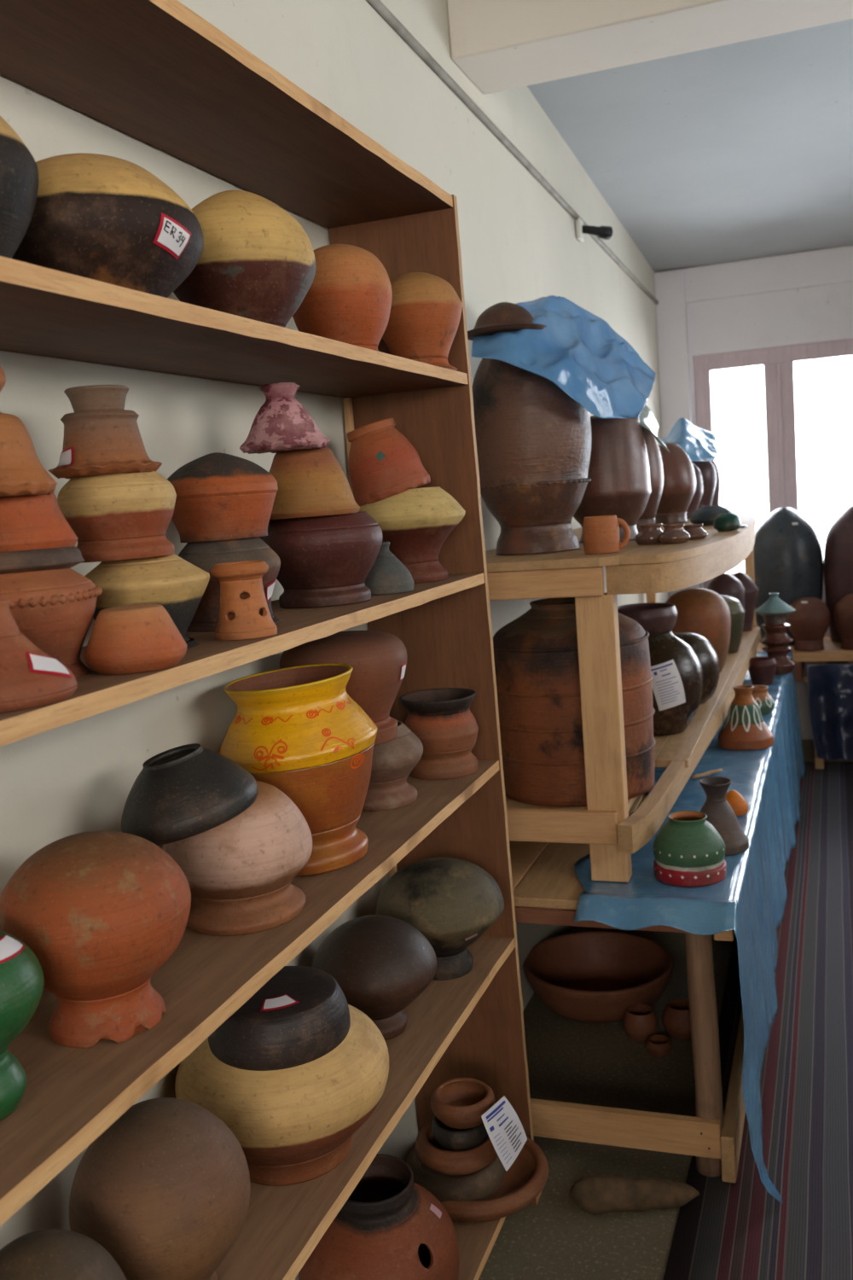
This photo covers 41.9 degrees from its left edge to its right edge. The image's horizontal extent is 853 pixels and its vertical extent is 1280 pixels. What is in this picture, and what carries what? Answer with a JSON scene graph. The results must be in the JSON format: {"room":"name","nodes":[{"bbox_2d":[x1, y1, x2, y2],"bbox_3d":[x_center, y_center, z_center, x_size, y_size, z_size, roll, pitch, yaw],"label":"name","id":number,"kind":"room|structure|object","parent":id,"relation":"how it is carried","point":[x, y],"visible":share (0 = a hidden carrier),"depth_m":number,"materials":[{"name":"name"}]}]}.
{"room":"pottery shop","nodes":[
{"label":"pottery shop","id":0,"kind":"room"},
{"bbox_2d":[0,0,669,1279],"bbox_3d":[-0.223,-0.316,2.194,0.150,3.100,9.020,-2,8,20],"label":"wall","id":1,"kind":"structure","parent":0,"point":[519,244],"depth_m":2.02,"materials":[{"name":"paint"}]},
{"bbox_2d":[366,0,658,304],"bbox_3d":[-0.222,-1.302,2.039,0.022,0.203,8.820,-2,8,20],"label":"trim","id":2,"kind":"structure","parent":1,"relation":"attached to","point":[377,5],"depth_m":3.03,"materials":[{"name":"paint"}]},
{"bbox_2d":[576,217,613,241],"bbox_3d":[0.630,-1.562,4.245,0.162,0.076,0.064,-7,8,-21],"label":"wall fitting","id":3,"kind":"object","parent":1,"relation":"attached to","point":[603,232],"visible":1,"depth_m":4.23,"materials":[{"name":"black plastic"}]},
{"bbox_2d":[447,0,852,93],"bbox_3d":[1.589,-1.743,2.400,3.185,0.403,0.295,-2,8,20],"label":"beam","id":4,"kind":"structure","parent":1,"relation":"attached to","point":[500,45],"depth_m":2.78,"materials":[{"name":"paint"}]},
{"bbox_2d":[478,738,852,1279],"bbox_3d":[1.461,1.221,1.821,3.385,0.100,9.020,-2,8,20],"label":"floor","id":5,"kind":"structure","parent":0,"point":[572,1061],"depth_m":2.54,"materials":[{"name":"stone"}]},
{"bbox_2d":[0,0,541,1279],"bbox_3d":[-0.371,0.368,1.147,0.253,2.036,2.509,-2,8,20],"label":"shelf","id":6,"kind":"object","parent":5,"relation":"on","point":[157,72],"depth_m":1.48,"materials":[{"name":"brown wood"}]},
{"bbox_2d":[0,115,38,258],"bbox_3d":[-0.432,-0.412,1.014,0.155,0.180,0.154,-2,8,20],"label":"clay pot","id":7,"kind":"object","parent":6,"relation":"on","point":[19,171],"visible":0.83,"depth_m":0.99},
{"bbox_2d":[0,930,44,1120],"bbox_3d":[-0.414,0.346,1.005,0.138,0.167,0.138,-2,8,20],"label":"clay vase","id":8,"kind":"object","parent":6,"relation":"on","point":[21,974],"visible":1,"depth_m":0.99,"materials":[{"name":"ceramic"}]},
{"bbox_2d":[0,598,77,712],"bbox_3d":[-0.375,0.010,0.977,0.123,0.091,0.124,-9,9,-31],"label":"clay pot","id":9,"kind":"object","parent":6,"relation":"on","point":[30,677],"visible":1,"depth_m":0.95,"materials":[{"name":"ceramic"}]},
{"bbox_2d":[0,568,102,677],"bbox_3d":[-0.402,-0.016,1.124,0.150,0.108,0.150,-3,7,11],"label":"clay pot","id":10,"kind":"object","parent":6,"relation":"on","point":[55,609],"visible":0.76,"depth_m":1.08,"materials":[{"name":"ceramic"}]},
{"bbox_2d":[0,546,84,574],"bbox_3d":[-0.405,-0.080,1.119,0.118,0.025,0.117,-2,8,20],"label":"plate","id":11,"kind":"object","parent":10,"relation":"on","point":[61,557],"visible":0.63,"depth_m":1.07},
{"bbox_2d":[0,492,77,552],"bbox_3d":[-0.407,-0.121,1.116,0.107,0.065,0.106,-2,8,20],"label":"clay pot","id":12,"kind":"object","parent":11,"relation":"on","point":[32,521],"visible":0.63,"depth_m":1.08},
{"bbox_2d":[0,365,57,496],"bbox_3d":[-0.423,-0.204,1.079,0.112,0.132,0.113,-8,8,-27],"label":"clay vase","id":13,"kind":"object","parent":12,"relation":"on","point":[21,471],"visible":1,"depth_m":1.06,"materials":[{"name":"ceramic"}]},
{"bbox_2d":[0,1228,126,1279],"bbox_3d":[-0.367,0.683,1.077,0.170,0.220,0.170,-2,8,20],"label":"clay pot","id":14,"kind":"object","parent":6,"relation":"on","point":[48,1253],"visible":1,"depth_m":1.06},
{"bbox_2d":[0,830,191,1047],"bbox_3d":[-0.345,0.302,1.166,0.198,0.202,0.200,-4,7,3],"label":"clay pot","id":15,"kind":"object","parent":6,"relation":"on","point":[100,913],"visible":0.92,"depth_m":1.10,"materials":[{"name":"ceramic"}]},
{"bbox_2d":[11,152,203,297],"bbox_3d":[-0.361,-0.436,1.205,0.238,0.168,0.240,-2,8,20],"label":"clay pot","id":16,"kind":"object","parent":6,"relation":"on","point":[101,218],"visible":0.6,"depth_m":1.12,"materials":[{"name":"black ceramic"}]},
{"bbox_2d":[83,604,187,674],"bbox_3d":[-0.299,-0.003,1.140,0.104,0.064,0.103,0,9,33],"label":"clay pot","id":17,"kind":"object","parent":6,"relation":"on","point":[135,638],"visible":1,"depth_m":1.10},
{"bbox_2d":[84,552,209,648],"bbox_3d":[-0.328,-0.045,1.296,0.155,0.111,0.157,-8,8,-27],"label":"clay pot","id":18,"kind":"object","parent":6,"relation":"on","point":[172,582],"visible":0.49,"depth_m":1.24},
{"bbox_2d":[57,471,176,562],"bbox_3d":[-0.346,-0.140,1.255,0.130,0.096,0.132,-9,9,-32],"label":"clay pot","id":19,"kind":"object","parent":18,"relation":"on","point":[128,515],"visible":0.94,"depth_m":1.21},
{"bbox_2d":[48,384,162,478],"bbox_3d":[-0.358,-0.229,1.228,0.121,0.095,0.122,-8,8,-24],"label":"clay vase","id":20,"kind":"object","parent":19,"relation":"on","point":[101,437],"visible":1,"depth_m":1.20,"materials":[{"name":"ceramic"}]},
{"bbox_2d":[69,1097,250,1279],"bbox_3d":[-0.299,0.643,1.263,0.200,0.242,0.202,-2,8,20],"label":"clay pot","id":21,"kind":"object","parent":6,"relation":"on","point":[165,1189],"visible":0.93,"depth_m":1.19,"materials":[{"name":"ceramic"}]},
{"bbox_2d":[178,537,280,631],"bbox_3d":[-0.267,-0.080,1.494,0.145,0.120,0.147,-8,8,-27],"label":"clay pot","id":22,"kind":"object","parent":6,"relation":"on","point":[204,555],"visible":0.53,"depth_m":1.44,"materials":[{"name":"grey ceramic"}]},
{"bbox_2d":[167,452,278,542],"bbox_3d":[-0.274,-0.191,1.482,0.154,0.115,0.154,-2,8,20],"label":"clay pot","id":23,"kind":"object","parent":22,"relation":"on","point":[220,496],"visible":0.87,"depth_m":1.43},
{"bbox_2d":[162,780,312,936],"bbox_3d":[-0.245,0.271,1.453,0.193,0.175,0.195,-3,7,8],"label":"clay pot","id":24,"kind":"object","parent":6,"relation":"on","point":[240,872],"visible":0.66,"depth_m":1.39,"materials":[{"name":"ceramic"}]},
{"bbox_2d":[121,743,258,845],"bbox_3d":[-0.289,0.181,1.349,0.167,0.105,0.170,-3,8,13],"label":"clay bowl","id":25,"kind":"object","parent":24,"relation":"on","point":[183,792],"visible":0.98,"depth_m":1.29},
{"bbox_2d":[173,189,316,327],"bbox_3d":[-0.240,-0.483,1.439,0.195,0.184,0.197,-2,8,20],"label":"clay pot","id":26,"kind":"object","parent":6,"relation":"on","point":[257,262],"visible":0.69,"depth_m":1.37,"materials":[{"name":"ceramic"}]},
{"bbox_2d":[174,1004,389,1186],"bbox_3d":[-0.197,0.623,1.560,0.297,0.191,0.294,-9,9,-32],"label":"clay pot","id":27,"kind":"object","parent":6,"relation":"on","point":[295,1125],"visible":0.66,"depth_m":1.45,"materials":[{"name":"ceramic"}]},
{"bbox_2d":[208,965,350,1070],"bbox_3d":[-0.204,0.513,1.531,0.195,0.079,0.197,-2,8,20],"label":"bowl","id":28,"kind":"object","parent":27,"relation":"on","point":[301,1014],"visible":0.74,"depth_m":1.46,"materials":[{"name":"black ceramic"}]},
{"bbox_2d":[218,663,378,876],"bbox_3d":[-0.184,0.188,1.638,0.235,0.285,0.236,-8,8,-26],"label":"pot","id":29,"kind":"object","parent":6,"relation":"on","point":[298,730],"visible":0.82,"depth_m":1.56,"materials":[{"name":"yellow ceramic"}]},
{"bbox_2d":[258,511,383,608],"bbox_3d":[-0.163,-0.125,1.723,0.194,0.136,0.196,-6,7,-12],"label":"clay pot","id":30,"kind":"object","parent":6,"relation":"on","point":[327,561],"visible":0.89,"depth_m":1.65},
{"bbox_2d":[268,447,360,519],"bbox_3d":[-0.182,-0.240,1.679,0.156,0.108,0.157,-10,9,-37],"label":"clay vase","id":31,"kind":"object","parent":30,"relation":"on","point":[311,482],"visible":0.79,"depth_m":1.63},
{"bbox_2d":[239,382,330,453],"bbox_3d":[-0.209,-0.322,1.612,0.133,0.095,0.132,-2,8,20],"label":"clay vase","id":32,"kind":"object","parent":31,"relation":"on","point":[282,423],"visible":1,"depth_m":1.58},
{"bbox_2d":[292,244,392,351],"bbox_3d":[-0.131,-0.518,1.708,0.160,0.169,0.160,-2,8,20],"label":"clay pot","id":33,"kind":"object","parent":6,"relation":"on","point":[348,299],"visible":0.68,"depth_m":1.65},
{"bbox_2d":[310,914,436,1040],"bbox_3d":[-0.088,0.568,1.899,0.216,0.196,0.219,-2,8,20],"label":"clay pot","id":34,"kind":"object","parent":6,"relation":"on","point":[381,964],"visible":0.77,"depth_m":1.83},
{"bbox_2d":[298,1153,459,1279],"bbox_3d":[-0.077,1.011,1.821,0.262,0.285,0.264,1,9,38],"label":"clay pot","id":35,"kind":"object","parent":6,"relation":"on","point":[390,1226],"visible":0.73,"depth_m":1.75,"materials":[{"name":"orange ceramic"}]},
{"bbox_2d":[364,541,413,594],"bbox_3d":[-0.071,-0.120,1.840,0.096,0.082,0.095,0,8,28],"label":"clay vase","id":36,"kind":"object","parent":6,"relation":"on","point":[387,574],"visible":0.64,"depth_m":1.81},
{"bbox_2d":[362,720,423,810],"bbox_3d":[-0.086,0.215,1.948,0.162,0.135,0.164,-7,8,-17],"label":"clay pot","id":37,"kind":"object","parent":6,"relation":"on","point":[393,760],"visible":0.52,"depth_m":1.90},
{"bbox_2d":[279,630,407,745],"bbox_3d":[-0.131,0.077,1.821,0.209,0.174,0.210,-2,8,20],"label":"clay pot","id":38,"kind":"object","parent":37,"relation":"on","point":[378,660],"visible":0.53,"depth_m":1.75,"materials":[{"name":"brown ceramic"}]},
{"bbox_2d":[358,486,465,583],"bbox_3d":[-0.034,-0.191,2.034,0.216,0.167,0.219,-5,7,-2],"label":"clay pot","id":39,"kind":"object","parent":6,"relation":"on","point":[416,522],"visible":0.65,"depth_m":1.96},
{"bbox_2d":[346,417,430,506],"bbox_3d":[-0.067,-0.321,2.007,0.145,0.157,0.143,3,10,44],"label":"clay vase","id":40,"kind":"object","parent":39,"relation":"on","point":[384,463],"visible":0.99,"depth_m":1.96,"materials":[{"name":"orange ceramic"}]},
{"bbox_2d":[375,451,385,460],"bbox_3d":[-0.080,-0.321,1.944,0.019,0.018,0.005,-5,7,-8],"label":"sticker","id":41,"kind":"object","parent":40,"relation":"attached to","point":[380,456],"depth_m":1.94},
{"bbox_2d":[382,272,463,370],"bbox_3d":[-0.014,-0.565,1.985,0.164,0.174,0.164,-2,8,20],"label":"clay pot","id":42,"kind":"object","parent":6,"relation":"on","point":[426,312],"visible":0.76,"depth_m":1.93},
{"bbox_2d":[399,687,478,779],"bbox_3d":[0.027,0.177,2.125,0.146,0.149,0.147,-10,9,-36],"label":"clay pot","id":43,"kind":"object","parent":6,"relation":"on","point":[445,724],"visible":0.86,"depth_m":2.07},
{"bbox_2d":[375,857,504,980],"bbox_3d":[0.027,0.523,2.119,0.245,0.213,0.248,-2,8,20],"label":"clay pot","id":44,"kind":"object","parent":6,"relation":"on","point":[452,902],"visible":0.82,"depth_m":2.04,"materials":[{"name":"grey ceramic"}]},
{"bbox_2d":[418,1136,548,1221],"bbox_3d":[0.103,1.063,2.214,0.278,0.055,0.281,1,9,37],"label":"dish","id":45,"kind":"object","parent":6,"relation":"on","point":[528,1174],"visible":0.45,"depth_m":2.12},
{"bbox_2d":[407,1147,506,1202],"bbox_3d":[0.059,1.039,2.191,0.196,0.061,0.197,-2,8,20],"label":"bowl","id":46,"kind":"object","parent":45,"relation":"in","point":[480,1185],"visible":0.53,"depth_m":2.11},
{"bbox_2d":[415,1120,498,1175],"bbox_3d":[0.060,0.947,2.095,0.163,0.046,0.164,-8,8,-27],"label":"bowl","id":47,"kind":"object","parent":46,"relation":"on","point":[438,1158],"visible":0.55,"depth_m":2.03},
{"bbox_2d":[431,1115,488,1150],"bbox_3d":[0.064,0.912,2.088,0.109,0.036,0.108,-2,8,20],"label":"bowl","id":48,"kind":"object","parent":47,"relation":"on","point":[448,1137],"visible":0.58,"depth_m":2.04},
{"bbox_2d":[430,1077,495,1128],"bbox_3d":[0.068,0.866,2.079,0.121,0.047,0.120,1,9,38],"label":"clay bowl","id":49,"kind":"object","parent":48,"relation":"on","point":[459,1102],"visible":0.95,"depth_m":2.06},
{"bbox_2d":[481,1095,527,1170],"bbox_3d":[0.145,0.891,2.032,0.018,0.169,0.213,-2,8,20],"label":"printed label","id":50,"kind":"object","parent":49,"relation":"on","point":[504,1128],"visible":1,"depth_m":2.02,"materials":[{"name":"white paper"}]},
{"bbox_2d":[522,930,673,1023],"bbox_3d":[0.500,0.993,3.241,0.435,0.134,0.430,0,9,33],"label":"clay bowl","id":51,"kind":"object","parent":5,"relation":"on","point":[588,976],"visible":0.94,"depth_m":3.33,"materials":[{"name":"ceramic"}]},
{"bbox_2d":[509,793,745,1182],"bbox_3d":[0.924,0.618,4.034,0.658,0.612,3.455,-2,8,20],"label":"display table","id":52,"kind":"object","parent":5,"relation":"on","point":[547,887],"visible":0.24,"depth_m":2.42,"materials":[{"name":"brown wood"}]},
{"bbox_2d":[485,505,761,882],"bbox_3d":[0.855,-0.042,3.918,0.645,0.732,3.225,-2,8,20],"label":"storage rack","id":53,"kind":"object","parent":52,"relation":"on","point":[612,835],"visible":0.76,"depth_m":2.46,"materials":[{"name":"brown wood"}]},
{"bbox_2d":[471,357,592,555],"bbox_3d":[0.255,-0.476,2.721,0.295,0.518,0.296,-2,8,20],"label":"storage jar","id":54,"kind":"object","parent":53,"relation":"on","point":[533,439],"visible":0.77,"depth_m":2.61,"materials":[{"name":"ceramic"}]},
{"bbox_2d":[471,295,655,418],"bbox_3d":[0.330,-0.706,2.790,0.418,0.340,0.780,-2,8,20],"label":"plastic sheet","id":55,"kind":"object","parent":54,"relation":"on","point":[578,350],"visible":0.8,"depth_m":2.61,"materials":[{"name":"plastic"}]},
{"bbox_2d":[467,302,546,340],"bbox_3d":[0.179,-0.740,2.566,0.196,0.073,0.197,-2,8,20],"label":"bowl","id":56,"kind":"object","parent":55,"relation":"on","point":[503,317],"visible":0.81,"depth_m":2.51,"materials":[{"name":"brown ceramic"}]},
{"bbox_2d":[493,597,656,807],"bbox_3d":[0.354,0.131,2.728,0.396,0.461,0.396,0,9,33],"label":"storage jar","id":57,"kind":"object","parent":53,"relation":"on","point":[536,654],"visible":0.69,"depth_m":2.58,"materials":[{"name":"ceramic"}]},
{"bbox_2d":[582,515,630,554],"bbox_3d":[0.396,-0.236,2.490,0.094,0.082,0.080,3,10,43],"label":"mug","id":58,"kind":"object","parent":53,"relation":"on","point":[601,533],"visible":1,"depth_m":2.46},
{"bbox_2d":[573,415,651,542],"bbox_3d":[0.483,-0.433,2.990,0.234,0.332,0.237,0,9,33],"label":"storage jar","id":59,"kind":"object","parent":53,"relation":"on","point":[619,485],"visible":0.56,"depth_m":2.89,"materials":[{"name":"brown ceramic"}]},
{"bbox_2d":[638,404,669,452],"bbox_3d":[0.624,-0.609,3.165,0.104,0.168,0.506,-3,7,9],"label":"plastic sheet","id":60,"kind":"object","parent":59,"relation":"on","point":[647,418],"visible":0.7,"depth_m":3.13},
{"bbox_2d":[634,523,663,544],"bbox_3d":[0.546,-0.259,2.714,0.078,0.047,0.078,-1,8,27],"label":"bowl","id":61,"kind":"object","parent":53,"relation":"on","point":[648,533],"visible":0.84,"depth_m":2.69,"materials":[{"name":"brown ceramic"}]},
{"bbox_2d":[636,425,663,532],"bbox_3d":[0.636,-0.492,3.381,0.165,0.325,0.166,-2,8,20],"label":"storage jar","id":62,"kind":"object","parent":53,"relation":"on","point":[656,469],"visible":0.23,"depth_m":3.33,"materials":[{"name":"brown ceramic"}]},
{"bbox_2d":[657,523,690,544],"bbox_3d":[0.590,-0.254,2.660,0.076,0.045,0.075,-2,8,20],"label":"bowl","id":63,"kind":"object","parent":53,"relation":"on","point":[672,533],"visible":1,"depth_m":2.64,"materials":[{"name":"brown ceramic"}]},
{"bbox_2d":[647,630,703,736],"bbox_3d":[0.674,0.122,3.265,0.264,0.294,0.268,-2,8,20],"label":"storage jar","id":64,"kind":"object","parent":53,"relation":"on","point":[676,667],"visible":0.59,"depth_m":3.16,"materials":[{"name":"ceramic"}]},
{"bbox_2d":[617,602,677,634],"bbox_3d":[0.645,-0.057,3.283,0.187,0.086,0.188,-2,8,20],"label":"clay bowl","id":65,"kind":"object","parent":64,"relation":"on","point":[654,618],"visible":0.66,"depth_m":3.21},
{"bbox_2d":[655,442,696,523],"bbox_3d":[0.831,-0.538,3.827,0.185,0.273,0.186,-2,8,20],"label":"storage jar","id":66,"kind":"object","parent":53,"relation":"on","point":[679,486],"visible":0.65,"depth_m":3.76,"materials":[{"name":"brown ceramic"}]},
{"bbox_2d":[657,417,718,460],"bbox_3d":[1.017,-0.774,4.291,0.205,0.184,0.898,-2,8,15],"label":"plastic sheet","id":67,"kind":"object","parent":66,"relation":"on","point":[699,444],"visible":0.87,"depth_m":4.26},
{"bbox_2d":[686,463,703,518],"bbox_3d":[0.975,-0.565,4.190,0.127,0.213,0.126,-2,8,20],"label":"storage jar","id":68,"kind":"object","parent":53,"relation":"on","point":[694,505],"visible":0.23,"depth_m":4.15,"materials":[{"name":"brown ceramic"}]},
{"bbox_2d":[672,632,719,704],"bbox_3d":[0.832,0.090,3.665,0.254,0.231,0.256,-2,8,20],"label":"storage jar","id":69,"kind":"object","parent":53,"relation":"on","point":[707,656],"visible":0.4,"depth_m":3.58,"materials":[{"name":"ceramic"}]},
{"bbox_2d":[683,523,708,539],"bbox_3d":[0.665,-0.270,2.777,0.071,0.034,0.070,-2,8,20],"label":"bowl","id":70,"kind":"object","parent":53,"relation":"on","point":[695,532],"visible":0.8,"depth_m":2.75,"materials":[{"name":"brown ceramic"}]},
{"bbox_2d":[665,587,731,672],"bbox_3d":[1.017,-0.037,4.205,0.257,0.318,0.260,-2,8,20],"label":"storage jar","id":71,"kind":"object","parent":53,"relation":"on","point":[705,613],"visible":0.66,"depth_m":4.10,"materials":[{"name":"orange ceramic"}]},
{"bbox_2d":[691,460,716,509],"bbox_3d":[1.103,-0.632,4.514,0.142,0.243,0.142,-2,8,20],"label":"storage jar","id":72,"kind":"object","parent":53,"relation":"on","point":[707,469],"visible":0.26,"depth_m":4.46,"materials":[{"name":"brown ceramic"}]},
{"bbox_2d":[690,505,732,525],"bbox_3d":[0.896,-0.392,3.499,0.136,0.057,0.135,-2,8,20],"label":"clay pot","id":73,"kind":"object","parent":53,"relation":"on","point":[706,515],"visible":0.74,"depth_m":3.46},
{"bbox_2d":[710,460,720,506],"bbox_3d":[1.190,-0.647,4.664,0.077,0.221,0.076,-2,8,20],"label":"storage jar","id":74,"kind":"object","parent":53,"relation":"on","point":[716,498],"visible":0.27,"depth_m":4.64,"materials":[{"name":"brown ceramic"}]},
{"bbox_2d":[706,572,744,644],"bbox_3d":[1.297,-0.135,4.824,0.164,0.312,0.164,-2,8,20],"label":"storage jar","id":75,"kind":"object","parent":53,"relation":"on","point":[725,584],"visible":0.34,"depth_m":4.75,"materials":[{"name":"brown ceramic"}]},
{"bbox_2d":[713,512,741,531],"bbox_3d":[0.824,-0.323,3.052,0.073,0.046,0.072,-1,8,27],"label":"pot","id":76,"kind":"object","parent":53,"relation":"on","point":[731,521],"visible":1,"depth_m":3.03,"materials":[{"name":"green ceramic"}]},
{"bbox_2d":[720,594,744,653],"bbox_3d":[1.230,-0.069,4.641,0.192,0.238,0.193,-2,8,20],"label":"storage jar","id":77,"kind":"object","parent":53,"relation":"on","point":[737,611],"visible":0.44,"depth_m":4.57,"materials":[{"name":"green ceramic"}]},
{"bbox_2d":[733,571,759,631],"bbox_3d":[1.472,-0.182,5.218,0.169,0.279,0.170,-2,8,20],"label":"storage jar","id":78,"kind":"object","parent":53,"relation":"on","point":[752,590],"visible":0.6,"depth_m":5.16,"materials":[{"name":"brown ceramic"}]},
{"bbox_2d":[574,650,805,1204],"bbox_3d":[1.072,0.603,3.953,0.483,0.620,3.500,-2,8,20],"label":"tablecloth","id":79,"kind":"object","parent":52,"relation":"on","point":[751,900],"visible":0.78,"depth_m":2.65,"materials":[{"name":"fabric"}]},
{"bbox_2d":[653,810,727,886],"bbox_3d":[0.585,0.457,2.483,0.160,0.135,0.161,-2,8,20],"label":"pot","id":80,"kind":"object","parent":79,"relation":"on","point":[689,851],"visible":1,"depth_m":2.43,"materials":[{"name":"green ceramic"}]},
{"bbox_2d":[692,768,722,779],"bbox_3d":[0.832,0.395,3.300,0.119,0.013,0.012,-9,8,-31],"label":"wooden stick","id":81,"kind":"object","parent":79,"relation":"on","point":[707,773],"visible":1,"depth_m":3.29,"materials":[{"name":"brown wood"}]},
{"bbox_2d":[698,776,749,855],"bbox_3d":[0.692,0.414,2.657,0.141,0.161,0.143,-9,9,-32],"label":"clay vase","id":82,"kind":"object","parent":79,"relation":"on","point":[720,814],"visible":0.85,"depth_m":2.62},
{"bbox_2d":[726,790,748,815],"bbox_3d":[0.805,0.422,2.922,0.075,0.060,0.074,-2,8,20],"label":"toy","id":83,"kind":"object","parent":79,"relation":"on","point":[739,805],"visible":0.68,"depth_m":2.90,"materials":[{"name":"plastic"}]},
{"bbox_2d":[717,684,773,750],"bbox_3d":[1.039,0.246,3.639,0.176,0.191,0.179,-5,7,-2],"label":"pot","id":84,"kind":"object","parent":79,"relation":"on","point":[745,728],"visible":1,"depth_m":3.59,"materials":[{"name":"ceramic"}]},
{"bbox_2d":[748,656,776,686],"bbox_3d":[1.400,0.130,4.644,0.116,0.110,0.116,-2,8,20],"label":"clay bowl","id":85,"kind":"object","parent":79,"relation":"on","point":[762,669],"visible":0.97,"depth_m":4.60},
{"bbox_2d":[752,685,775,715],"bbox_3d":[1.217,0.221,4.110,0.135,0.094,0.134,-2,8,20],"label":"pot","id":86,"kind":"object","parent":79,"relation":"on","point":[766,703],"visible":0.53,"depth_m":4.06,"materials":[{"name":"ceramic"}]},
{"bbox_2d":[762,645,796,674],"bbox_3d":[1.541,0.083,4.891,0.149,0.119,0.151,-7,8,-17],"label":"clay pot","id":87,"kind":"object","parent":79,"relation":"on","point":[785,665],"visible":0.7,"depth_m":4.84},
{"bbox_2d":[759,622,793,646],"bbox_3d":[1.532,-0.024,4.882,0.142,0.107,0.144,-7,8,-22],"label":"clay pot","id":88,"kind":"object","parent":87,"relation":"on","point":[776,636],"visible":0.91,"depth_m":4.84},
{"bbox_2d":[753,593,796,624],"bbox_3d":[1.521,-0.138,4.868,0.178,0.133,0.178,-2,8,20],"label":"clay jar","id":89,"kind":"object","parent":88,"relation":"on","point":[775,611],"visible":1,"depth_m":4.83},
{"bbox_2d":[570,1174,699,1214],"bbox_3d":[0.433,1.151,2.323,0.266,0.075,0.074,-4,7,1],"label":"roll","id":90,"kind":"object","parent":5,"relation":"on","point":[595,1194],"visible":1,"depth_m":2.30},
{"bbox_2d":[623,1003,658,1041],"bbox_3d":[0.583,1.042,3.031,0.095,0.078,0.094,2,10,42],"label":"clay cup","id":91,"kind":"object","parent":5,"relation":"on","point":[641,1021],"visible":0.95,"depth_m":3.00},
{"bbox_2d":[645,1034,672,1057],"bbox_3d":[0.614,1.072,2.940,0.067,0.037,0.066,-2,8,20],"label":"clay cup","id":92,"kind":"object","parent":5,"relation":"on","point":[659,1045],"visible":1,"depth_m":2.92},
{"bbox_2d":[661,998,692,1039],"bbox_3d":[0.696,1.032,3.037,0.110,0.080,0.108,-2,8,20],"label":"clay pot","id":93,"kind":"object","parent":5,"relation":"on","point":[676,1016],"visible":0.66,"depth_m":3.00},
{"bbox_2d":[663,761,852,1279],"bbox_3d":[1.533,1.025,2.883,1.512,0.007,5.700,-2,8,20],"label":"striped rug","id":94,"kind":"object","parent":5,"relation":"on","point":[738,1230],"visible":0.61,"depth_m":2.67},
{"bbox_2d":[794,661,848,768],"bbox_3d":[2.489,0.318,5.624,1.640,0.544,0.630,-2,8,20],"label":"end table","id":95,"kind":"object","parent":94,"relation":"on","point":[799,667],"visible":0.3,"depth_m":5.54,"materials":[{"name":"brown wood"}]},
{"bbox_2d":[757,634,852,662],"bbox_3d":[2.093,0.037,5.727,0.880,0.043,0.625,-2,8,20],"label":"wooden plank","id":96,"kind":"object","parent":95,"relation":"on","point":[833,651],"visible":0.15,"depth_m":5.48,"materials":[{"name":"brown wood"}]},
{"bbox_2d":[753,506,823,645],"bbox_3d":[1.881,-0.340,5.823,0.369,0.706,0.365,-2,8,20],"label":"storage jar","id":97,"kind":"object","parent":96,"relation":"on","point":[788,554],"visible":0.64,"depth_m":5.67,"materials":[{"name":"ceramic"}]},
{"bbox_2d":[785,597,831,651],"bbox_3d":[1.907,-0.084,5.564,0.215,0.261,0.217,-2,8,20],"label":"clay pot","id":98,"kind":"object","parent":96,"relation":"on","point":[810,623],"visible":0.97,"depth_m":5.49,"materials":[{"name":"brown ceramic"}]},
{"bbox_2d":[823,504,852,643],"bbox_3d":[2.212,-0.347,5.702,0.337,0.701,0.335,-2,8,20],"label":"storage jar","id":99,"kind":"object","parent":96,"relation":"on","point":[838,559],"visible":0.83,"depth_m":5.62,"materials":[{"name":"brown ceramic"}]},
{"bbox_2d":[834,593,852,650],"bbox_3d":[2.115,-0.094,5.486,0.201,0.269,0.202,-2,8,20],"label":"clay pot","id":100,"kind":"object","parent":96,"relation":"on","point":[844,608],"visible":1,"depth_m":5.44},
{"bbox_2d":[806,661,826,674],"bbox_3d":[2.017,0.098,5.762,0.090,0.073,0.550,-2,8,20],"label":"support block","id":101,"kind":"object","parent":95,"relation":"on","point":[807,662],"visible":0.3,"depth_m":5.51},
{"bbox_2d":[806,663,852,760],"bbox_3d":[2.032,0.347,5.393,0.354,0.488,0.124,-2,8,20],"label":"cloth","id":102,"kind":"object","parent":95,"relation":"hanging from","point":[830,686],"visible":1,"depth_m":5.42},
{"bbox_2d":[527,18,852,273],"bbox_3d":[1.236,-1.726,1.442,3.385,0.632,9.020,-2,8,20],"label":"ceiling","id":103,"kind":"structure","parent":0,"point":[740,151],"depth_m":4.18,"materials":[{"name":"paint"}]},
{"bbox_2d":[686,281,852,738],"bbox_3d":[2.916,-1.018,5.792,3.285,3.100,0.200,-2,8,20],"label":"wall","id":104,"kind":"structure","parent":0,"point":[823,313],"depth_m":5.98,"materials":[{"name":"paint"}]},
{"bbox_2d":[654,268,699,596],"bbox_3d":[1.426,-0.718,6.247,0.160,2.615,0.050,-2,8,20],"label":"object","id":105,"kind":"structure","parent":104,"relation":"attached to","point":[670,286],"depth_m":6.11,"materials":[{"name":"paint"}]},
{"bbox_2d":[684,244,852,302],"bbox_3d":[2.829,-1.972,5.553,3.030,0.180,0.025,-2,8,20],"label":"beam","id":106,"kind":"structure","parent":104,"relation":"attached to","point":[834,265],"depth_m":5.91,"materials":[{"name":"paint"}]},
{"bbox_2d":[693,338,852,588],"bbox_3d":[1.957,-0.943,6.108,0.905,1.295,0.085,-2,8,20],"label":"window","id":107,"kind":"structure","parent":104,"relation":"in","point":[778,363],"depth_m":6.06,"materials":[{"name":"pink wood"}]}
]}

